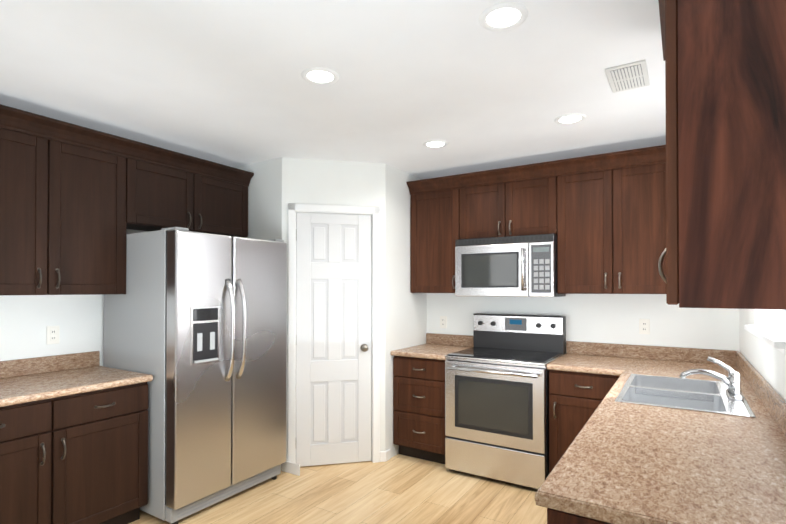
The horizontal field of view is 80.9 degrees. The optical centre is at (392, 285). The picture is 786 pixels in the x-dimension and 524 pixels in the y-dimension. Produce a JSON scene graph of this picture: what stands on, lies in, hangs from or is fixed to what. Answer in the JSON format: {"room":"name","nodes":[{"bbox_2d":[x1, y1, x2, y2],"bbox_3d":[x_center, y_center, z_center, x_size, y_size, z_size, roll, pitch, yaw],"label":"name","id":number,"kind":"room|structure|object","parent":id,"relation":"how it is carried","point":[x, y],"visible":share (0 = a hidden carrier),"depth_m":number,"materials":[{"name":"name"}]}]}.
{"room":"kitchen","nodes":[
{"label":"kitchen","id":0,"kind":"room"},
{"bbox_2d":[0,229,148,365],"bbox_3d":[-2.542,0.207,2.403,0.120,2.460,6.477,0,-1,32],"label":"wall","id":1,"kind":"structure","parent":0,"point":[26,321],"depth_m":2.90,"materials":[{"name":"paint"}]},
{"bbox_2d":[47,326,59,344],"bbox_3d":[-2.145,0.310,2.911,0.008,0.114,0.070,0,-1,32],"label":"electrical outlet","id":2,"kind":"object","parent":1,"relation":"attached to","point":[53,334],"visible":1,"depth_m":2.91,"materials":[{"name":"white plastic"}]},
{"bbox_2d":[0,104,131,294],"bbox_3d":[-2.107,-0.441,2.676,0.322,0.988,0.929,0,-1,32],"label":"upper cabinet","id":3,"kind":"object","parent":1,"relation":"attached to","point":[76,201],"depth_m":2.67,"materials":[{"name":"brown wood"}]},
{"bbox_2d":[132,140,251,237],"bbox_3d":[-1.597,-0.667,3.492,0.322,0.523,0.990,0,-1,32],"label":"upper cabinet","id":4,"kind":"object","parent":1,"relation":"attached to","point":[170,189],"depth_m":3.34,"materials":[{"name":"brown wood"}]},
{"bbox_2d":[233,157,281,239],"bbox_3d":[-1.147,0.218,3.855,0.700,2.460,0.100,0,-1,32],"label":"wall","id":5,"kind":"structure","parent":0,"point":[265,204],"depth_m":3.73,"materials":[{"name":"paint"}]},
{"bbox_2d":[0,0,665,178],"bbox_3d":[-0.924,-1.081,1.398,3.940,0.100,6.717,0,-1,32],"label":"ceiling","id":6,"kind":"structure","parent":0,"point":[223,82],"depth_m":2.27,"materials":[{"name":"paint"}]},
{"bbox_2d":[301,67,338,84],"bbox_3d":[-0.354,-1.020,2.252,0.184,0.008,0.184,0,-1,32],"label":"recessed light","id":7,"kind":"object","parent":6,"relation":"in","point":[319,76],"visible":1,"depth_m":2.24,"materials":[{"name":"paint"}]},
{"bbox_2d":[423,140,447,147],"bbox_3d":[0.305,-1.012,3.302,0.184,0.008,0.184,0,-1,32],"label":"recessed light","id":8,"kind":"object","parent":6,"relation":"in","point":[435,144],"visible":1,"depth_m":3.29,"materials":[{"name":"paint"}]},
{"bbox_2d":[479,2,527,31],"bbox_3d":[0.422,-1.024,1.765,0.184,0.008,0.184,0,-1,32],"label":"recessed light","id":9,"kind":"object","parent":6,"relation":"in","point":[505,16],"visible":1,"depth_m":1.76,"materials":[{"name":"paint"}]},
{"bbox_2d":[554,113,585,124],"bbox_3d":[1.081,-1.016,2.815,0.184,0.008,0.184,0,-1,32],"label":"recessed light","id":10,"kind":"object","parent":6,"relation":"in","point":[569,118],"visible":1,"depth_m":2.80,"materials":[{"name":"paint"}]},
{"bbox_2d":[605,60,649,92],"bbox_3d":[1.151,-1.018,2.258,0.172,0.012,0.300,0,-1,32],"label":"ceiling vent","id":11,"kind":"object","parent":6,"relation":"in","point":[629,76],"visible":1,"depth_m":2.23,"materials":[{"name":"white"}]},
{"bbox_2d":[282,157,384,460],"bbox_3d":[-0.481,0.217,3.769,0.834,2.460,0.100,0,0,-13],"label":"wall","id":12,"kind":"structure","parent":0,"point":[325,182],"depth_m":3.74,"materials":[{"name":"paint"}]},
{"bbox_2d":[296,212,371,466],"bbox_3d":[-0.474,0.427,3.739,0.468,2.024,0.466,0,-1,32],"label":"pantry door","id":13,"kind":"structure","parent":12,"relation":"in","point":[333,337],"depth_m":3.73,"materials":[{"name":"white wood"}]},
{"bbox_2d":[288,203,379,462],"bbox_3d":[-0.479,0.399,3.759,0.736,2.096,0.116,0,0,-13],"label":"door frame","id":14,"kind":"structure","parent":12,"relation":"attached to","point":[293,209],"depth_m":3.71,"materials":[{"name":"paint"}]},
{"bbox_2d":[281,449,390,475],"bbox_3d":[-1.099,1.384,1.100,3.699,0.085,5.816,0,-1,32],"label":"baseboard","id":15,"kind":"structure","parent":12,"relation":"attached to","point":[294,468],"depth_m":3.58,"materials":[{"name":"paint"}]},
{"bbox_2d":[129,454,547,523],"bbox_3d":[-0.924,1.479,1.379,3.940,0.100,6.717,0,-1,32],"label":"floor","id":16,"kind":"structure","parent":0,"point":[399,489],"depth_m":3.11,"materials":[{"name":"beige wood"}]},
{"bbox_2d":[0,382,147,523],"bbox_3d":[-2.031,1.007,2.510,0.617,0.860,1.078,0,-1,32],"label":"base cabinet","id":17,"kind":"object","parent":16,"relation":"on","point":[80,458],"visible":1,"depth_m":2.46,"materials":[{"name":"brown wood"}]},
{"bbox_2d":[0,351,152,406],"bbox_3d":[-2.274,0.503,2.095,0.652,0.138,2.053,0,-1,32],"label":"countertop","id":18,"kind":"structure","parent":17,"relation":"on","point":[26,380],"depth_m":2.71,"materials":[{"name":"laminate"}]},
{"bbox_2d":[103,227,286,523],"bbox_3d":[-1.351,0.549,3.279,0.904,1.789,0.900,0,-1,32],"label":"fridge","id":19,"kind":"object","parent":16,"relation":"on","point":[195,325],"visible":0.96,"depth_m":2.93,"materials":[{"name":"grey metal"}]},
{"bbox_2d":[393,356,446,463],"bbox_3d":[0.367,1.019,4.007,0.507,0.860,0.650,0,-1,32],"label":"base cabinet","id":20,"kind":"object","parent":16,"relation":"on","point":[419,408],"visible":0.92,"depth_m":3.77,"materials":[{"name":"brown wood"}]},
{"bbox_2d":[391,333,472,359],"bbox_3d":[0.368,0.518,4.010,0.509,0.138,0.652,0,-1,32],"label":"countertop","id":21,"kind":"structure","parent":20,"relation":"on","point":[438,346],"depth_m":4.11,"materials":[{"name":"laminate"}]},
{"bbox_2d":[445,313,565,488],"bbox_3d":[0.883,0.843,3.624,0.762,1.205,0.736,0,-1,32],"label":"range","id":22,"kind":"object","parent":16,"relation":"on","point":[497,401],"visible":0.92,"depth_m":3.41,"materials":[{"name":"silver metal"}]},
{"bbox_2d":[547,508,610,523],"bbox_3d":[0.779,0.998,1.204,0.618,0.860,0.473,0,-1,32],"label":"base cabinet","id":23,"kind":"object","parent":16,"relation":"on","point":[556,517],"visible":0.1,"depth_m":1.13,"materials":[{"name":"brown wood"}]},
{"bbox_2d":[534,341,785,523],"bbox_3d":[1.162,0.528,2.291,1.123,0.366,2.720,0,-1,32],"label":"countertop","id":24,"kind":"structure","parent":23,"relation":"on","point":[673,435],"depth_m":1.54,"materials":[{"name":"laminate"}]},
{"bbox_2d":[615,374,755,417],"bbox_3d":[1.453,0.621,2.327,0.515,0.181,0.800,0,-1,32],"label":"sink","id":25,"kind":"object","parent":24,"relation":"in","point":[691,395],"depth_m":2.33,"materials":[{"name":"silver metal"}]},
{"bbox_2d":[679,356,743,400],"bbox_3d":[1.555,0.437,2.265,0.256,0.186,0.190,0,-1,32],"label":"faucet","id":26,"kind":"object","parent":25,"relation":"on","point":[733,393],"depth_m":2.23,"materials":[{"name":"silver metal"}]},
{"bbox_2d":[549,370,619,473],"bbox_3d":[1.455,1.014,3.324,0.514,0.860,0.650,0,-1,32],"label":"base cabinet","id":27,"kind":"object","parent":16,"relation":"on","point":[576,399],"visible":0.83,"depth_m":3.14,"materials":[{"name":"brown wood"}]},
{"bbox_2d":[385,164,426,457],"bbox_3d":[0.088,0.220,4.148,0.100,2.460,0.727,0,-1,32],"label":"wall","id":28,"kind":"structure","parent":0,"point":[405,317],"depth_m":3.98,"materials":[{"name":"paint"}]},
{"bbox_2d":[427,293,739,351],"bbox_3d":[0.829,0.220,4.182,3.940,2.460,0.120,0,-1,32],"label":"wall","id":29,"kind":"structure","parent":0,"point":[606,318],"depth_m":3.57,"materials":[{"name":"paint"}]},
{"bbox_2d":[407,174,458,292],"bbox_3d":[0.441,-0.430,4.164,0.477,0.988,0.322,0,-1,32],"label":"upper cabinet","id":30,"kind":"object","parent":29,"relation":"attached to","point":[434,201],"depth_m":4.03,"materials":[{"name":"brown wood"}]},
{"bbox_2d":[440,316,446,327],"bbox_3d":[0.473,0.341,4.327,0.070,0.114,0.008,0,-1,32],"label":"electrical outlet","id":31,"kind":"object","parent":29,"relation":"attached to","point":[443,321],"visible":1,"depth_m":4.32,"materials":[{"name":"white plastic"}]},
{"bbox_2d":[459,161,558,238],"bbox_3d":[0.982,-0.657,3.827,0.793,0.539,0.322,0,-1,32],"label":"upper cabinet","id":32,"kind":"object","parent":29,"relation":"attached to","point":[523,199],"depth_m":3.66,"materials":[{"name":"brown wood"}]},
{"bbox_2d":[455,234,565,296],"bbox_3d":[0.946,-0.150,3.765,0.791,0.469,0.455,0,-1,32],"label":"microwave","id":33,"kind":"object","parent":32,"relation":"attached to","point":[517,266],"visible":0.98,"depth_m":3.59,"materials":[{"name":"silver metal"}]},
{"bbox_2d":[557,145,665,293],"bbox_3d":[1.644,-0.435,3.410,0.764,0.988,0.322,0,-1,32],"label":"upper cabinet","id":34,"kind":"object","parent":29,"relation":"attached to","point":[602,217],"depth_m":3.27,"materials":[{"name":"brown wood"}]},
{"bbox_2d":[639,319,649,333],"bbox_3d":[1.879,0.304,3.445,0.070,0.114,0.008,0,-1,32],"label":"electrical outlet","id":35,"kind":"object","parent":29,"relation":"attached to","point":[644,326],"visible":1,"depth_m":3.44,"materials":[{"name":"white plastic"}]},
{"bbox_2d":[739,309,785,401],"bbox_3d":[0.694,0.191,0.373,0.120,2.460,6.477,0,-1,32],"label":"wall","id":36,"kind":"structure","parent":0,"point":[766,361],"depth_m":2.24,"materials":[{"name":"paint"}]},
{"bbox_2d":[658,0,785,309],"bbox_3d":[0.945,-0.452,1.262,0.388,0.990,1.235,0,-1,32],"label":"upper cabinet","id":37,"kind":"object","parent":36,"relation":"attached to","point":[725,78],"visible":1,"depth_m":0.81,"materials":[{"name":"brown wood"}]},
{"bbox_2d":[744,309,785,353],"bbox_3d":[1.740,-0.230,2.083,0.162,0.970,0.980,0,-1,32],"label":"window","id":38,"kind":"structure","parent":36,"relation":"in","point":[768,327],"depth_m":2.28,"materials":[{"name":"glass"}]}
]}

